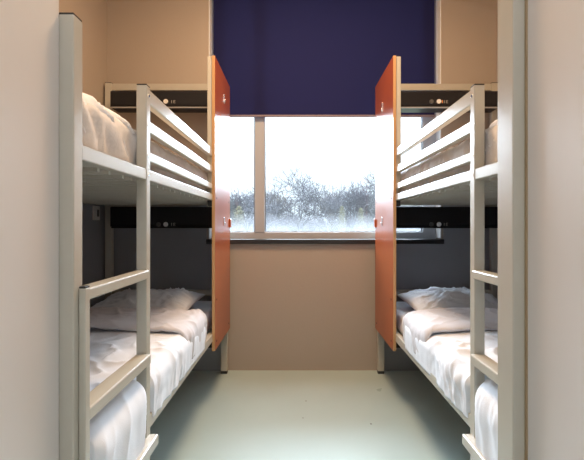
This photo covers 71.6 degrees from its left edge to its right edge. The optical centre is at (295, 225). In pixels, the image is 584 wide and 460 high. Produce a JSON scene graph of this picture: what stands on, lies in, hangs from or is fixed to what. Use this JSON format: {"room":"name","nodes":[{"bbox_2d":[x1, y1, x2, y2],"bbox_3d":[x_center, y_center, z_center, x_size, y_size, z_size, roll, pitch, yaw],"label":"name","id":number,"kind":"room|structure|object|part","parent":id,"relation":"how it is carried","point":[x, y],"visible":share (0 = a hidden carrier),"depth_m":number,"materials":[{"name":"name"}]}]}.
{"room":"hostel dormitory room","nodes":[
{"label":"hostel dormitory room","id":0,"kind":"room"},
{"bbox_2d":[0,0,58,459],"bbox_3d":[-1.006,-0.445,-0.437,0.987,3.000,2.626,0,0,0],"label":"wall","id":1,"kind":"structure","parent":0,"point":[29,29],"depth_m":0.78,"materials":[{"name":"paint"}]},
{"bbox_2d":[59,0,106,106],"bbox_3d":[-1.441,-0.445,1.830,0.120,3.000,2.260,0,0,0],"label":"wall","id":2,"kind":"structure","parent":0,"point":[92,13],"depth_m":2.76,"materials":[{"name":"beige paint"}]},
{"bbox_2d":[82,203,104,307],"bbox_3d":[-1.378,0.448,1.827,0.006,1.215,2.254,0,0,0],"label":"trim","id":3,"kind":"structure","parent":2,"relation":"attached to","point":[93,231],"depth_m":2.74,"materials":[{"name":"grey paint"}]},
{"bbox_2d":[93,206,99,219],"bbox_3d":[-1.368,-0.089,2.780,0.014,0.098,0.090,0,0,0],"label":"wall switch","id":4,"kind":"object","parent":3,"relation":"attached to","point":[96,209],"visible":1,"depth_m":2.77,"materials":[{"name":"white plastic"}]},
{"bbox_2d":[107,0,495,369],"bbox_3d":[0.041,-0.445,3.070,3.083,3.000,0.220,0,0,0],"label":"wall","id":5,"kind":"structure","parent":0,"point":[293,306],"depth_m":2.96,"materials":[{"name":"beige paint"}]},
{"bbox_2d":[114,205,220,370],"bbox_3d":[-0.941,0.448,2.957,0.881,1.215,0.006,0,0,0],"label":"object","id":6,"kind":"structure","parent":5,"relation":"attached to","point":[179,257],"depth_m":2.95,"materials":[{"name":"grey paint"}]},
{"bbox_2d":[212,0,435,238],"bbox_3d":[0.211,-0.865,3.078,1.685,1.949,0.064,0,0,0],"label":"window","id":7,"kind":"structure","parent":5,"relation":"in","point":[259,232],"depth_m":3.05,"materials":[{"name":"grey paint"}]},
{"bbox_2d":[213,0,434,116],"bbox_3d":[0.209,-1.320,3.020,1.660,1.016,0.056,0,0,0],"label":"roller blind","id":8,"kind":"object","parent":7,"relation":"attached to","point":[276,58],"visible":0.88,"depth_m":3.02,"materials":[{"name":"blue fabric"}]},
{"bbox_2d":[206,239,443,243],"bbox_3d":[0.211,0.113,2.998,1.727,0.034,0.133,0,0,0],"label":"trim","id":9,"kind":"structure","parent":5,"relation":"attached to","point":[208,241],"depth_m":2.93,"materials":[{"name":"black"}]},
{"bbox_2d":[209,0,440,237],"bbox_3d":[0.211,-0.877,3.059,1.697,1.935,0.201,0,0,0],"label":"trim","id":10,"kind":"structure","parent":5,"relation":"attached to","point":[438,2],"depth_m":3.00,"materials":[{"name":"white paint"}]},
{"bbox_2d":[384,205,488,370],"bbox_3d":[1.031,0.448,2.957,0.862,1.215,0.006,0,0,0],"label":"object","id":11,"kind":"structure","parent":5,"relation":"attached to","point":[447,265],"depth_m":2.95,"materials":[{"name":"grey paint"}]},
{"bbox_2d":[150,370,469,459],"bbox_3d":[0.050,1.115,0.675,3.300,0.120,4.850,0,0,0],"label":"floor","id":12,"kind":"structure","parent":0,"point":[236,414],"depth_m":2.22,"materials":[{"name":"grey concrete"}]},
{"bbox_2d":[59,12,230,459],"bbox_3d":[-0.908,0.015,1.902,0.913,2.079,2.048,0,0,0],"label":"bunk bed","id":13,"kind":"object","parent":12,"relation":"on","point":[87,175],"visible":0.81,"depth_m":1.31,"materials":[{"name":"metal"}]},
{"bbox_3d":[-0.499,0.287,0.897,0.034,1.495,0.038,0,0,0],"label":"post","id":14,"kind":"part","parent":13,"relation":"part of","materials":[{"name":"metal"}]},
{"bbox_3d":[-1.339,0.007,2.906,0.048,2.055,0.040,0,0,0],"label":"post","id":15,"kind":"part","parent":13,"relation":"part of","materials":[{"name":"metal"}]},
{"bbox_3d":[-0.499,0.289,1.324,0.034,1.491,0.034,0,0,0],"label":"post","id":16,"kind":"part","parent":13,"relation":"part of","materials":[{"name":"metal"}]},
{"bbox_2d":[82,101,207,191],"bbox_3d":[-0.922,-0.247,1.904,0.829,0.180,1.968,0,0,0],"label":"mattress","id":17,"kind":"object","parent":13,"relation":"on","point":[102,134],"visible":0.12,"depth_m":1.19,"materials":[{"name":"white fabric"}]},
{"bbox_2d":[82,92,134,155],"bbox_3d":[-0.918,-0.266,1.161,0.806,0.191,0.491,0,0,0],"label":"duvet","id":18,"kind":"object","parent":17,"relation":"on","point":[86,98],"visible":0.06,"depth_m":1.14,"materials":[{"name":"white fabric"}]},
{"bbox_3d":[-0.498,-0.167,1.900,0.028,0.036,1.968,0,0,0],"label":"rail","id":19,"kind":"part","parent":13,"relation":"part of","materials":[{"name":"metal"}]},
{"bbox_2d":[110,91,206,112],"bbox_3d":[-0.903,-0.862,2.814,0.725,0.117,0.140,0,0,0],"label":"shelf","id":20,"kind":"object","parent":13,"relation":"attached to","point":[120,101],"visible":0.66,"depth_m":2.75,"materials":[{"name":"black paint"}]},
{"bbox_2d":[110,207,211,227],"bbox_3d":[-0.903,-0.058,2.814,0.725,0.146,0.140,0,0,0],"label":"shelf","id":21,"kind":"object","parent":13,"relation":"attached to","point":[120,217],"visible":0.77,"depth_m":2.75,"materials":[{"name":"black paint"}]},
{"bbox_3d":[-0.498,-0.427,1.847,0.027,0.048,1.011,0,0,0],"label":"guard rail","id":22,"kind":"part","parent":13,"relation":"part of","materials":[{"name":"metal"}]},
{"bbox_3d":[-0.498,-0.329,1.847,0.027,0.040,1.011,0,0,0],"label":"guard rail","id":23,"kind":"part","parent":13,"relation":"part of","materials":[{"name":"metal"}]},
{"bbox_3d":[-0.498,-0.230,1.847,0.027,0.032,1.011,0,0,0],"label":"guard rail","id":24,"kind":"part","parent":13,"relation":"part of","materials":[{"name":"metal"}]},
{"bbox_3d":[-0.498,0.649,1.900,0.028,0.044,1.968,0,0,0],"label":"rail","id":25,"kind":"part","parent":13,"relation":"part of","materials":[{"name":"metal"}]},
{"bbox_2d":[188,301,211,331],"bbox_3d":[-0.923,0.584,1.906,0.830,0.124,1.960,0,0,0],"label":"mattress","id":26,"kind":"object","parent":13,"relation":"on","point":[205,307],"visible":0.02,"depth_m":2.62,"materials":[{"name":"white fabric"}]},
{"bbox_2d":[91,287,204,309],"bbox_3d":[-0.905,0.455,2.470,0.600,0.151,0.438,0,0,2],"label":"pillow","id":27,"kind":"object","parent":26,"relation":"on","point":[177,298],"visible":0.57,"depth_m":2.37,"materials":[{"name":"white fabric"}]},
{"bbox_2d":[90,306,206,459],"bbox_3d":[-0.889,0.564,1.572,0.857,0.275,1.262,0,0,0],"label":"duvet","id":28,"kind":"object","parent":26,"relation":"on","point":[177,336],"visible":0.59,"depth_m":1.53,"materials":[{"name":"white fabric"}]},
{"bbox_3d":[-0.502,-0.568,2.369,0.027,0.837,0.031,0,0,0],"label":"panel post","id":29,"kind":"part","parent":13,"relation":"part of","materials":[{"name":"metal"}]},
{"bbox_3d":[-0.479,-0.132,2.618,0.018,1.717,0.532,0,0,0],"label":"panel","id":30,"kind":"part","parent":13,"relation":"part of","materials":[{"name":"orange laminate"}]},
{"bbox_3d":[-0.513,0.007,2.906,0.047,2.055,0.040,0,0,0],"label":"post","id":31,"kind":"part","parent":13,"relation":"part of","materials":[{"name":"metal"}]},
{"bbox_2d":[374,56,497,459],"bbox_3d":[0.996,0.015,1.902,0.900,2.079,2.048,0,0,0],"label":"bunk bed","id":32,"kind":"object","parent":12,"relation":"on","point":[477,187],"visible":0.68,"depth_m":1.95,"materials":[{"name":"metal"}]},
{"bbox_3d":[0.608,0.007,2.906,0.047,2.055,0.040,0,0,0],"label":"post","id":33,"kind":"part","parent":32,"relation":"part of","materials":[{"name":"metal"}]},
{"bbox_3d":[0.573,-0.132,2.618,0.018,1.717,0.532,0,0,0],"label":"panel","id":34,"kind":"part","parent":32,"relation":"part of","materials":[{"name":"orange laminate"}]},
{"bbox_3d":[0.597,-0.568,2.369,0.027,0.837,0.031,0,0,0],"label":"panel post","id":35,"kind":"part","parent":32,"relation":"part of","materials":[{"name":"metal"}]},
{"bbox_2d":[396,302,414,334],"bbox_3d":[1.009,0.584,1.902,0.815,0.126,1.967,0,0,0],"label":"mattress","id":36,"kind":"object","parent":32,"relation":"on","point":[402,308],"visible":0.05,"depth_m":2.51,"materials":[{"name":"white fabric"}]},
{"bbox_2d":[397,287,497,310],"bbox_3d":[0.965,0.454,2.480,0.590,0.153,0.438,0,0,-3],"label":"pillow","id":37,"kind":"object","parent":36,"relation":"on","point":[432,297],"visible":0.53,"depth_m":2.38,"materials":[{"name":"white fabric"}]},
{"bbox_2d":[403,307,497,459],"bbox_3d":[0.977,0.565,1.573,0.850,0.271,1.267,0,0,0],"label":"duvet","id":38,"kind":"object","parent":36,"relation":"on","point":[438,339],"visible":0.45,"depth_m":1.62,"materials":[{"name":"white fabric"}]},
{"bbox_3d":[0.592,0.649,1.900,0.028,0.044,1.968,0,0,0],"label":"rail","id":39,"kind":"part","parent":32,"relation":"part of","materials":[{"name":"metal"}]},
{"bbox_3d":[0.593,-0.427,1.847,0.027,0.048,1.011,0,0,0],"label":"guard rail","id":40,"kind":"part","parent":32,"relation":"part of","materials":[{"name":"metal"}]},
{"bbox_3d":[0.593,-0.329,1.847,0.027,0.040,1.011,0,0,0],"label":"guard rail","id":41,"kind":"part","parent":32,"relation":"part of","materials":[{"name":"metal"}]},
{"bbox_3d":[0.593,-0.230,1.847,0.027,0.032,1.011,0,0,0],"label":"guard rail","id":42,"kind":"part","parent":32,"relation":"part of","materials":[{"name":"metal"}]},
{"bbox_2d":[396,207,497,227],"bbox_3d":[1.012,-0.058,2.814,0.753,0.146,0.140,0,0,0],"label":"shelf","id":43,"kind":"object","parent":32,"relation":"attached to","point":[406,217],"visible":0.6,"depth_m":2.75,"materials":[{"name":"black paint"}]},
{"bbox_3d":[0.592,-0.167,1.900,0.028,0.036,1.968,0,0,0],"label":"rail","id":44,"kind":"part","parent":32,"relation":"part of","materials":[{"name":"metal"}]},
{"bbox_2d":[401,124,497,191],"bbox_3d":[1.011,-0.246,1.902,0.817,0.178,1.964,0,0,0],"label":"mattress","id":45,"kind":"object","parent":32,"relation":"on","point":[491,153],"visible":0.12,"depth_m":1.62,"materials":[{"name":"white fabric"}]},
{"bbox_2d":[485,119,497,150],"bbox_3d":[1.005,-0.266,1.165,0.787,0.191,0.482,0,0,0],"label":"duvet","id":46,"kind":"object","parent":45,"relation":"on","point":[495,122],"visible":0.02,"depth_m":1.29,"materials":[{"name":"white fabric"}]},
{"bbox_2d":[401,91,497,112],"bbox_3d":[1.012,-0.862,2.814,0.753,0.117,0.140,0,0,0],"label":"shelf","id":47,"kind":"object","parent":32,"relation":"attached to","point":[411,101],"visible":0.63,"depth_m":2.75,"materials":[{"name":"black paint"}]},
{"bbox_3d":[0.593,0.289,1.324,0.034,1.491,0.034,0,0,0],"label":"post","id":48,"kind":"part","parent":32,"relation":"part of","materials":[{"name":"metal"}]},
{"bbox_3d":[1.420,0.007,2.906,0.048,2.055,0.040,0,0,0],"label":"post","id":49,"kind":"part","parent":32,"relation":"part of","materials":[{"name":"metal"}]},
{"bbox_2d":[496,0,497,81],"bbox_3d":[1.522,-0.445,1.830,0.120,3.000,2.260,0,0,0],"label":"wall","id":50,"kind":"structure","parent":0,"point":[496,0],"depth_m":2.95,"materials":[{"name":"beige paint"}]},
{"bbox_2d":[528,0,583,459],"bbox_3d":[1.028,-0.445,-0.459,1.105,3.000,2.582,0,0,0],"label":"wall","id":51,"kind":"structure","parent":0,"point":[555,27],"depth_m":0.74,"materials":[{"name":"paint"}]},
{"bbox_2d":[498,0,524,459],"bbox_3d":[0.461,-0.445,0.869,0.026,3.000,0.066,0,0,0],"label":"trim","id":52,"kind":"structure","parent":51,"relation":"attached to","point":[511,13],"depth_m":0.84,"materials":[{"name":"metal"}]},
{"bbox_2d":[525,0,527,459],"bbox_3d":[0.516,-0.445,0.838,0.088,3.000,0.015,0,0,0],"label":"trim","id":53,"kind":"structure","parent":51,"relation":"attached to","point":[526,1],"depth_m":0.83,"materials":[{"name":"brown"}]},
{"label":"outside","id":54,"kind":"structure","parent":0,"visible":0},
{"bbox_3d":[0.000,3.905,114.000,240.000,0.500,212.000,0,0,0],"label":"ground","id":55,"kind":"structure","parent":54,"visible":0},
{"bbox_2d":[230,201,240,224],"bbox_3d":[-14.250,-1.060,84.108,8.603,9.484,9.080,0,0,44],"label":"bare tree","id":56,"kind":"object","parent":55,"relation":"on","point":[231,201],"visible":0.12,"depth_m":84.25,"materials":[{"name":"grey plant"}]},
{"bbox_2d":[230,206,247,230],"bbox_3d":[-7.366,0.542,52.010,2.813,6.361,2.661,0,0,0],"label":"shrub","id":57,"kind":"object","parent":55,"relation":"on","point":[239,207],"visible":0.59,"depth_m":51.91,"materials":[{"name":"green plant"}]},
{"bbox_2d":[230,188,274,230],"bbox_3d":[-8.237,-1.685,71.627,9.197,10.687,9.338,0,0,41],"label":"bare tree","id":58,"kind":"object","parent":55,"relation":"on","point":[235,203],"visible":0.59,"depth_m":70.79,"materials":[{"name":"grey plant"}]},
{"bbox_2d":[252,190,296,230],"bbox_3d":[-6.273,-2.352,91.827,12.057,12.083,12.725,0,0,41],"label":"bare tree","id":59,"kind":"object","parent":55,"relation":"on","point":[268,195],"visible":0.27,"depth_m":91.51,"materials":[{"name":"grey plant"}]},
{"bbox_2d":[242,168,352,230],"bbox_3d":[-0.091,-2.544,61.057,16.820,12.431,13.092,0,0,18],"label":"bare tree","id":60,"kind":"object","parent":55,"relation":"on","point":[307,191],"visible":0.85,"depth_m":59.68,"materials":[{"name":"grey plant"}]},
{"bbox_2d":[230,212,419,230],"bbox_3d":[8.230,-1.486,133.003,103.823,10.282,14.540,0,0,0],"label":"brushwood","id":61,"kind":"object","parent":55,"relation":"on","point":[308,227],"visible":0.12,"depth_m":127.87,"materials":[{"name":"grey plant"}]},
{"bbox_2d":[318,192,341,230],"bbox_3d":[8.637,-2.250,96.348,10.774,11.878,11.372,0,0,-7],"label":"bare tree","id":62,"kind":"object","parent":55,"relation":"on","point":[329,224],"visible":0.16,"depth_m":95.18,"materials":[{"name":"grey plant"}]},
{"bbox_2d":[336,206,346,230],"bbox_3d":[6.112,0.476,54.023,1.760,6.464,1.588,0,0,-38],"label":"shrub","id":63,"kind":"object","parent":55,"relation":"on","point":[342,210],"visible":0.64,"depth_m":53.92,"materials":[{"name":"green plant"}]},
{"bbox_2d":[320,181,373,230],"bbox_3d":[10.931,-2.313,75.593,12.854,11.945,12.123,0,0,33],"label":"bare tree","id":64,"kind":"object","parent":55,"relation":"on","point":[350,224],"visible":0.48,"depth_m":75.09,"materials":[{"name":"grey plant"}]},
{"bbox_2d":[356,208,366,230],"bbox_3d":[8.820,0.585,55.042,1.808,6.219,1.771,0,0,0],"label":"shrub","id":65,"kind":"object","parent":55,"relation":"on","point":[360,209],"visible":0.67,"depth_m":54.88,"materials":[{"name":"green plant"}]},
{"bbox_2d":[363,198,373,230],"bbox_3d":[20.216,-2.641,113.616,11.488,12.664,12.125,0,0,-16],"label":"bare tree","id":66,"kind":"object","parent":55,"relation":"on","point":[373,198],"visible":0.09,"depth_m":113.41,"materials":[{"name":"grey plant"}]},
{"bbox_2d":[343,168,419,230],"bbox_3d":[12.633,-2.771,61.296,10.857,12.887,13.949,0,0,-1],"label":"bare tree","id":67,"kind":"object","parent":55,"relation":"on","point":[367,201],"visible":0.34,"depth_m":61.77,"materials":[{"name":"grey plant"}]}
]}

